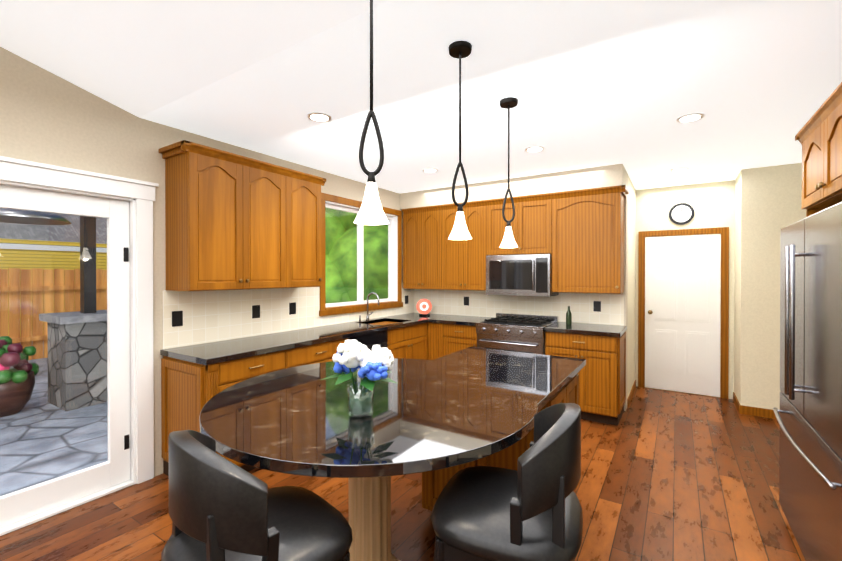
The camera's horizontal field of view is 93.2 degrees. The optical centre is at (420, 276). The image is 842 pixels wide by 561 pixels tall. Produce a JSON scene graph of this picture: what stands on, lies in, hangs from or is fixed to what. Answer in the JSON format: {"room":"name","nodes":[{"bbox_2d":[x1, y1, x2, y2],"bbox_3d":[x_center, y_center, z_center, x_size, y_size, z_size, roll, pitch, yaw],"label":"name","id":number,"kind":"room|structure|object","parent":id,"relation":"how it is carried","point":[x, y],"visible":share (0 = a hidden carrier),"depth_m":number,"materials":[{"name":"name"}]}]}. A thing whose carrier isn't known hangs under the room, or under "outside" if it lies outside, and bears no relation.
{"room":"kitchen","nodes":[
{"label":"kitchen","id":0,"kind":"room"},
{"bbox_2d":[0,47,408,476],"bbox_3d":[-2.043,-0.326,2.937,0.150,3.602,7.260,0,0,33],"label":"wall","id":1,"kind":"structure","parent":0,"point":[48,117],"depth_m":2.67,"materials":[{"name":"beige paint"}]},
{"bbox_2d":[0,156,158,535],"bbox_3d":[-2.583,0.403,2.063,0.190,2.155,2.160,0,0,33],"label":"patio door","id":2,"kind":"structure","parent":1,"relation":"attached to","point":[34,500],"depth_m":2.75,"materials":[{"name":"white"}]},
{"bbox_2d":[163,140,250,290],"bbox_3d":[-1.649,-0.420,3.093,0.341,1.050,0.470,0,0,33],"label":"upper cabinet","id":3,"kind":"object","parent":1,"relation":"attached to","point":[233,221],"depth_m":2.94,"materials":[{"name":"brown wood"}]},
{"bbox_2d":[251,158,294,288],"bbox_3d":[-1.441,-0.422,3.417,0.341,1.050,0.526,0,0,33],"label":"upper cabinet","id":4,"kind":"object","parent":1,"relation":"attached to","point":[272,186],"depth_m":3.39,"materials":[{"name":"brown wood"}]},
{"bbox_2d":[163,283,414,348],"bbox_3d":[-1.012,0.318,4.399,0.005,0.440,3.390,0,0,33],"label":"backsplash","id":5,"kind":"structure","parent":1,"relation":"attached to","point":[214,316],"depth_m":3.53,"materials":[{"name":"tile"}]},
{"bbox_2d":[172,311,182,326],"bbox_3d":[-1.869,0.325,3.054,0.006,0.116,0.076,0,0,33],"label":"electrical outlet","id":6,"kind":"object","parent":5,"relation":"attached to","point":[177,318],"visible":1,"depth_m":3.05,"materials":[{"name":"black plastic"}]},
{"bbox_2d":[252,305,259,317],"bbox_3d":[-1.502,0.322,3.626,0.006,0.116,0.076,0,0,33],"label":"electrical outlet","id":7,"kind":"object","parent":5,"relation":"attached to","point":[255,311],"visible":1,"depth_m":3.62,"materials":[{"name":"black plastic"}]},
{"bbox_2d":[289,302,295,314],"bbox_3d":[-1.280,0.321,3.971,0.006,0.116,0.076,0,0,33],"label":"electrical outlet","id":8,"kind":"object","parent":5,"relation":"attached to","point":[292,308],"visible":1,"depth_m":3.96,"materials":[{"name":"black plastic"}]},
{"bbox_2d":[295,170,322,287],"bbox_3d":[-1.233,-0.423,3.740,0.341,1.050,0.470,0,0,33],"label":"upper cabinet","id":9,"kind":"object","parent":1,"relation":"attached to","point":[307,186],"depth_m":3.71,"materials":[{"name":"brown wood"}]},
{"bbox_2d":[319,192,402,315],"bbox_3d":[-0.736,-0.239,4.938,0.185,1.330,1.520,0,0,33],"label":"window","id":10,"kind":"structure","parent":1,"relation":"in","point":[394,238],"depth_m":4.92,"materials":[{"name":"white"}]},
{"bbox_2d":[403,206,426,288],"bbox_3d":[-0.009,-0.378,5.560,0.357,1.100,0.340,0,0,33],"label":"upper cabinet","id":11,"kind":"object","parent":1,"relation":"attached to","point":[414,219],"depth_m":5.41,"materials":[{"name":"brown wood"}]},
{"bbox_2d":[325,208,387,302],"bbox_3d":[-1.411,-0.941,10.554,5.557,4.658,6.837,0,0,33],"label":"trees","id":12,"kind":"object","parent":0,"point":[378,282],"depth_m":7.15,"materials":[{"name":"green plant"}]},
{"bbox_2d":[0,386,804,560],"bbox_3d":[0.249,1.505,2.156,4.560,0.050,8.110,0,0,33],"label":"floor","id":13,"kind":"structure","parent":0,"point":[666,475],"depth_m":2.60,"materials":[{"name":"brown wood"}]},
{"bbox_2d":[160,348,295,475],"bbox_3d":[-1.491,1.030,3.093,0.610,0.890,0.714,0,0,33],"label":"base cabinet","id":14,"kind":"object","parent":13,"relation":"on","point":[195,379],"depth_m":2.83,"materials":[{"name":"brown wood"}]},
{"bbox_2d":[160,313,439,367],"bbox_3d":[-0.756,0.559,4.219,0.618,0.040,3.403,0,0,33],"label":"countertop","id":15,"kind":"structure","parent":14,"relation":"on","point":[219,352],"depth_m":3.37,"materials":[{"name":"grey stone"}]},
{"bbox_2d":[416,299,431,315],"bbox_3d":[0.042,0.418,5.380,0.172,0.229,0.141,0,0,33],"label":"decorative plate","id":16,"kind":"object","parent":15,"relation":"on","point":[424,307],"visible":1,"depth_m":5.37,"materials":[{"name":"orange ceramic"}]},
{"bbox_2d":[161,430,352,560],"bbox_3d":[-0.456,0.943,1.132,0.463,1.086,0.463,0,0,45],"label":"stool","id":17,"kind":"object","parent":13,"relation":"on","point":[221,508],"visible":1,"depth_m":0.94,"materials":[{"name":"black leather"}]},
{"bbox_2d":[296,340,344,366],"bbox_3d":[-1.135,1.027,3.651,0.606,0.890,0.723,0,0,33],"label":"base cabinet","id":18,"kind":"object","parent":13,"relation":"on","point":[315,353],"depth_m":3.46,"materials":[{"name":"brown wood"}]},
{"bbox_2d":[352,332,387,350],"bbox_3d":[-0.776,1.025,4.209,0.606,0.890,0.723,0,0,33],"label":"dishwasher","id":19,"kind":"object","parent":13,"relation":"on","point":[377,338],"depth_m":4.11,"materials":[{"name":"black metal"}]},
{"bbox_2d":[372,320,431,359],"bbox_3d":[-0.359,1.022,4.796,0.673,0.890,0.835,0,0,33],"label":"base cabinet","id":20,"kind":"object","parent":13,"relation":"on","point":[413,341],"depth_m":4.74,"materials":[{"name":"brown wood"}]},
{"bbox_2d":[436,316,491,327],"bbox_3d":[0.534,0.555,5.045,0.661,0.040,0.618,0,0,33],"label":"countertop","id":21,"kind":"structure","parent":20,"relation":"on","point":[472,320],"depth_m":4.94,"materials":[{"name":"grey stone"}]},
{"bbox_2d":[432,320,447,359],"bbox_3d":[0.337,1.020,5.157,0.291,0.890,0.657,0,0,33],"label":"base cabinet","id":22,"kind":"object","parent":13,"relation":"on","point":[439,331],"depth_m":4.90,"materials":[{"name":"brown wood"}]},
{"bbox_2d":[448,324,476,354],"bbox_3d":[0.599,1.020,5.020,0.523,0.890,0.603,0,0,33],"label":"base cabinet","id":23,"kind":"object","parent":13,"relation":"on","point":[460,336],"depth_m":4.74,"materials":[{"name":"brown wood"}]},
{"bbox_2d":[349,383,578,560],"bbox_3d":[0.216,1.034,2.203,0.952,0.891,1.587,0,0,33],"label":"kitchen island","id":24,"kind":"object","parent":13,"relation":"on","point":[370,542],"depth_m":1.81,"materials":[{"name":"brown wood"}]},
{"bbox_2d":[199,347,585,530],"bbox_3d":[-0.062,0.569,2.149,1.490,0.038,2.050,0,0,33],"label":"island countertop","id":25,"kind":"structure","parent":24,"relation":"on","point":[444,416],"depth_m":1.65,"materials":[{"name":"brown stone"}]},
{"bbox_2d":[321,340,396,417],"bbox_3d":[-0.246,0.402,1.589,0.311,0.298,0.308,0,0,33],"label":"vase","id":26,"kind":"object","parent":25,"relation":"on","point":[349,357],"visible":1,"depth_m":1.53,"materials":[{"name":"clear glass"}]},
{"bbox_2d":[430,403,582,560],"bbox_3d":[0.278,0.942,1.284,0.463,1.086,0.463,0,0,23],"label":"stool","id":27,"kind":"object","parent":13,"relation":"on","point":[530,509],"visible":1,"depth_m":1.12,"materials":[{"name":"black leather"}]},
{"bbox_2d":[476,313,557,354],"bbox_3d":[1.114,0.970,4.619,0.762,0.995,0.701,0,0,33],"label":"range","id":28,"kind":"object","parent":13,"relation":"on","point":[524,333],"visible":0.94,"depth_m":4.40,"materials":[{"name":"silver metal"}]},
{"bbox_2d":[545,328,626,425],"bbox_3d":[1.771,1.024,4.267,0.708,0.890,0.603,0,0,33],"label":"base cabinet","id":29,"kind":"object","parent":13,"relation":"on","point":[602,381],"depth_m":3.96,"materials":[{"name":"brown wood"}]},
{"bbox_2d":[545,322,626,335],"bbox_3d":[1.767,0.559,4.252,0.716,0.040,0.618,0,0,33],"label":"countertop","id":30,"kind":"structure","parent":29,"relation":"on","point":[576,329],"depth_m":4.12,"materials":[{"name":"grey stone"}]},
{"bbox_2d":[566,306,571,324],"bbox_3d":[1.650,0.435,4.442,0.060,0.205,0.060,0,0,33],"label":"oil bottle","id":31,"kind":"object","parent":30,"relation":"on","point":[568,317],"visible":1,"depth_m":4.42,"materials":[{"name":"green glass"}]},
{"bbox_2d":[773,202,841,560],"bbox_3d":[2.197,0.592,1.767,0.857,1.780,1.270,0,0,33],"label":"refrigerator","id":32,"kind":"object","parent":13,"relation":"on","point":[809,418],"visible":1,"depth_m":1.88,"materials":[{"name":"silver metal"}]},
{"bbox_2d":[0,0,841,192],"bbox_3d":[0.249,-1.627,2.140,4.860,0.992,8.410,0,0,33],"label":"ceiling","id":33,"kind":"structure","parent":0,"point":[597,83],"depth_m":2.28,"materials":[{"name":"white paint"}]},
{"bbox_2d":[307,112,331,121],"bbox_3d":[-0.723,-1.130,2.833,0.170,0.008,0.170,0,0,33],"label":"recessed light","id":34,"kind":"object","parent":33,"relation":"in","point":[318,117],"visible":1,"depth_m":2.82,"materials":[{"name":"white"}]},
{"bbox_2d":[354,0,388,224],"bbox_3d":[-0.168,-0.692,1.349,0.120,1.022,0.120,0,0,33],"label":"pendant light","id":35,"kind":"object","parent":33,"relation":"hanging from","point":[371,211],"visible":1,"depth_m":1.34,"materials":[{"name":"white glass"}]},
{"bbox_2d":[422,168,437,172],"bbox_3d":[0.099,-1.137,4.278,0.170,0.008,0.170,0,0,33],"label":"recessed light","id":36,"kind":"object","parent":33,"relation":"in","point":[429,170],"visible":0.98,"depth_m":4.26,"materials":[{"name":"white"}]},
{"bbox_2d":[448,41,471,239],"bbox_3d":[0.193,-0.663,1.967,0.120,0.957,0.120,0,0,33],"label":"pendant light","id":37,"kind":"object","parent":33,"relation":"hanging from","point":[459,50],"visible":0.98,"depth_m":1.96,"materials":[{"name":"white glass"}]},
{"bbox_2d":[499,97,517,247],"bbox_3d":[0.567,-0.666,2.576,0.120,0.957,0.120,0,0,33],"label":"pendant light","id":38,"kind":"object","parent":33,"relation":"hanging from","point":[508,103],"visible":1,"depth_m":2.57,"materials":[{"name":"white glass"}]},
{"bbox_2d":[525,146,544,152],"bbox_3d":[1.016,-1.133,3.558,0.170,0.008,0.170,0,0,33],"label":"recessed light","id":39,"kind":"object","parent":33,"relation":"in","point":[533,149],"visible":1,"depth_m":3.54,"materials":[{"name":"white"}]},
{"bbox_2d":[676,113,704,122],"bbox_3d":[1.923,-1.130,2.844,0.170,0.008,0.170,0,0,33],"label":"recessed light","id":40,"kind":"object","parent":33,"relation":"in","point":[692,117],"visible":1,"depth_m":2.84,"materials":[{"name":"white"}]},
{"bbox_2d":[400,163,627,410],"bbox_3d":[1.010,0.160,4.989,2.770,2.610,0.510,0,0,33],"label":"wall","id":41,"kind":"structure","parent":0,"point":[609,175],"depth_m":4.46,"materials":[{"name":"beige paint"}]},
{"bbox_2d":[427,204,446,289],"bbox_3d":[0.227,-0.377,5.408,0.430,1.100,0.340,0,0,33],"label":"upper cabinet","id":42,"kind":"object","parent":41,"relation":"attached to","point":[437,214],"depth_m":5.23,"materials":[{"name":"brown wood"}]},
{"bbox_2d":[447,203,466,289],"bbox_3d":[0.493,-0.376,5.237,0.429,1.100,0.340,0,0,33],"label":"upper cabinet","id":43,"kind":"object","parent":41,"relation":"attached to","point":[456,249],"depth_m":5.08,"materials":[{"name":"brown wood"}]},
{"bbox_2d":[467,200,490,290],"bbox_3d":[0.760,-0.375,5.066,0.430,1.100,0.340,0,0,33],"label":"upper cabinet","id":44,"kind":"object","parent":41,"relation":"attached to","point":[478,212],"depth_m":4.90,"materials":[{"name":"brown wood"}]},
{"bbox_2d":[491,196,522,255],"bbox_3d":[1.079,-0.589,4.860,0.441,0.670,0.340,0,0,33],"label":"upper cabinet","id":45,"kind":"object","parent":41,"relation":"attached to","point":[498,225],"depth_m":4.71,"materials":[{"name":"brown wood"}]},
{"bbox_2d":[415,289,623,325],"bbox_3d":[1.069,0.315,5.072,2.720,0.440,0.006,0,0,33],"label":"backsplash","id":46,"kind":"structure","parent":41,"relation":"attached to","point":[446,302],"depth_m":4.89,"materials":[{"name":"tile"}]},
{"bbox_2d":[464,297,468,304],"bbox_3d":[0.611,0.333,5.359,0.076,0.116,0.006,0,0,33],"label":"electrical outlet","id":47,"kind":"object","parent":46,"relation":"attached to","point":[466,300],"visible":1,"depth_m":5.36,"materials":[{"name":"black plastic"}]},
{"bbox_2d":[593,301,600,311],"bbox_3d":[1.982,0.338,4.478,0.076,0.116,0.006,0,0,33],"label":"electrical outlet","id":48,"kind":"object","parent":46,"relation":"attached to","point":[597,306],"visible":1,"depth_m":4.47,"materials":[{"name":"black plastic"}]},
{"bbox_2d":[523,193,550,254],"bbox_3d":[1.355,-0.588,4.682,0.442,0.670,0.340,0,0,33],"label":"upper cabinet","id":49,"kind":"object","parent":41,"relation":"attached to","point":[536,208],"depth_m":4.51,"materials":[{"name":"brown wood"}]},
{"bbox_2d":[486,254,558,296],"bbox_3d":[1.195,-0.011,4.740,0.762,0.474,0.421,0,0,33],"label":"microwave","id":50,"kind":"object","parent":49,"relation":"attached to","point":[521,275],"visible":0.96,"depth_m":4.57,"materials":[{"name":"silver metal"}]},
{"bbox_2d":[551,185,626,293],"bbox_3d":[1.807,-0.372,4.393,0.746,1.100,0.340,0,0,33],"label":"upper cabinet","id":51,"kind":"object","parent":41,"relation":"attached to","point":[587,225],"depth_m":4.22,"materials":[{"name":"brown wood"}]},
{"bbox_2d":[628,175,635,396],"bbox_3d":[2.560,0.160,4.979,0.150,2.610,1.150,0,0,33],"label":"wall","id":52,"kind":"structure","parent":0,"point":[632,192],"depth_m":4.86,"materials":[{"name":"beige paint"}]},
{"bbox_2d":[627,380,635,406],"bbox_3d":[2.583,1.421,4.869,0.011,0.090,0.980,0,0,33],"label":"baseboard","id":53,"kind":"structure","parent":52,"relation":"attached to","point":[634,385],"depth_m":4.75,"materials":[{"name":"brown wood"}]},
{"bbox_2d":[636,180,731,398],"bbox_3d":[3.403,0.160,5.032,1.170,2.610,0.150,0,0,33],"label":"wall","id":54,"kind":"structure","parent":0,"point":[711,203],"depth_m":4.95,"materials":[{"name":"beige paint"}]},
{"bbox_2d":[669,203,693,224],"bbox_3d":[3.275,-0.785,5.003,0.270,0.270,0.027,0,0,33],"label":"clock","id":55,"kind":"object","parent":54,"relation":"attached to","point":[681,213],"visible":0.98,"depth_m":4.99,"materials":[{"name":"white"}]},
{"bbox_2d":[638,227,728,398],"bbox_3d":[3.257,0.438,4.981,0.950,2.055,0.093,0,0,33],"label":"door","id":56,"kind":"structure","parent":54,"relation":"attached to","point":[683,292],"depth_m":4.99,"materials":[{"name":"white painted wood"},{"name":"honey oak trim"},{"name":"brass knob"}]},
{"bbox_2d":[732,179,735,398],"bbox_3d":[3.680,0.163,4.520,0.150,2.610,0.390,0,0,33],"label":"wall","id":57,"kind":"structure","parent":0,"point":[733,181],"depth_m":4.73,"materials":[{"name":"beige paint"}]},
{"bbox_2d":[733,392,739,409],"bbox_3d":[3.569,1.423,4.504,0.011,0.090,0.529,0,0,33],"label":"baseboard","id":58,"kind":"structure","parent":57,"relation":"attached to","point":[735,399],"depth_m":4.52,"materials":[{"name":"brown wood"}]},
{"bbox_2d":[736,163,805,409],"bbox_3d":[3.839,0.165,4.074,0.900,2.610,0.150,0,0,33],"label":"wall","id":59,"kind":"structure","parent":0,"point":[755,210],"depth_m":4.16,"materials":[{"name":"beige paint"}]},
{"bbox_2d":[738,404,779,418],"bbox_3d":[3.727,1.425,4.056,0.762,0.090,0.012,0,0,33],"label":"baseboard","id":60,"kind":"structure","parent":59,"relation":"attached to","point":[756,411],"depth_m":4.18,"materials":[{"name":"brown wood"}]},
{"bbox_3d":[2.035,-0.314,0.571,0.150,3.602,7.690,0,0,33],"label":"wall","id":61,"kind":"structure","parent":0,"visible":0},
{"bbox_2d":[799,82,841,213],"bbox_3d":[2.377,-0.641,1.875,0.678,0.475,0.943,0,0,33],"label":"upper cabinet","id":62,"kind":"object","parent":61,"relation":"attached to","point":[818,136],"depth_m":2.10,"materials":[{"name":"brown wood"}]},
{"label":"outside","id":63,"kind":"structure","parent":0,"visible":0},
{"bbox_2d":[0,342,136,535],"bbox_3d":[-7.434,1.523,7.505,13.850,0.060,23.000,0,0,33],"label":"patio","id":64,"kind":"structure","parent":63,"point":[15,473],"depth_m":3.67,"materials":[{"name":"flagstone"},{"name":"mortar"}]},
{"bbox_2d":[0,336,38,416],"bbox_3d":[-4.590,1.091,4.352,0.689,0.834,0.686,0,0,33],"label":"planter","id":65,"kind":"object","parent":64,"relation":"on","point":[23,379],"depth_m":4.31,"materials":[{"name":"brown"}]},
{"bbox_2d":[0,268,106,359],"bbox_3d":[-6.803,0.676,7.392,0.070,1.635,19.500,0,0,33],"label":"fence","id":66,"kind":"object","parent":64,"relation":"on","point":[52,289],"depth_m":7.19,"materials":[{"name":"brown wood"}]},
{"bbox_2d":[0,213,106,336],"bbox_3d":[-12.122,-2.049,11.688,7.420,7.040,25.000,0,0,33],"label":"neighbouring house","id":67,"kind":"structure","parent":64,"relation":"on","point":[14,229],"depth_m":9.77,"materials":[{"name":"yellow"}]},
{"bbox_2d":[0,208,107,410],"bbox_3d":[-4.171,0.063,4.520,0.880,2.890,1.400,0,0,33],"label":"stone pillar","id":68,"kind":"structure","parent":64,"relation":"on","point":[97,356],"depth_m":4.62,"materials":[{"name":"grey stone"}]}
]}

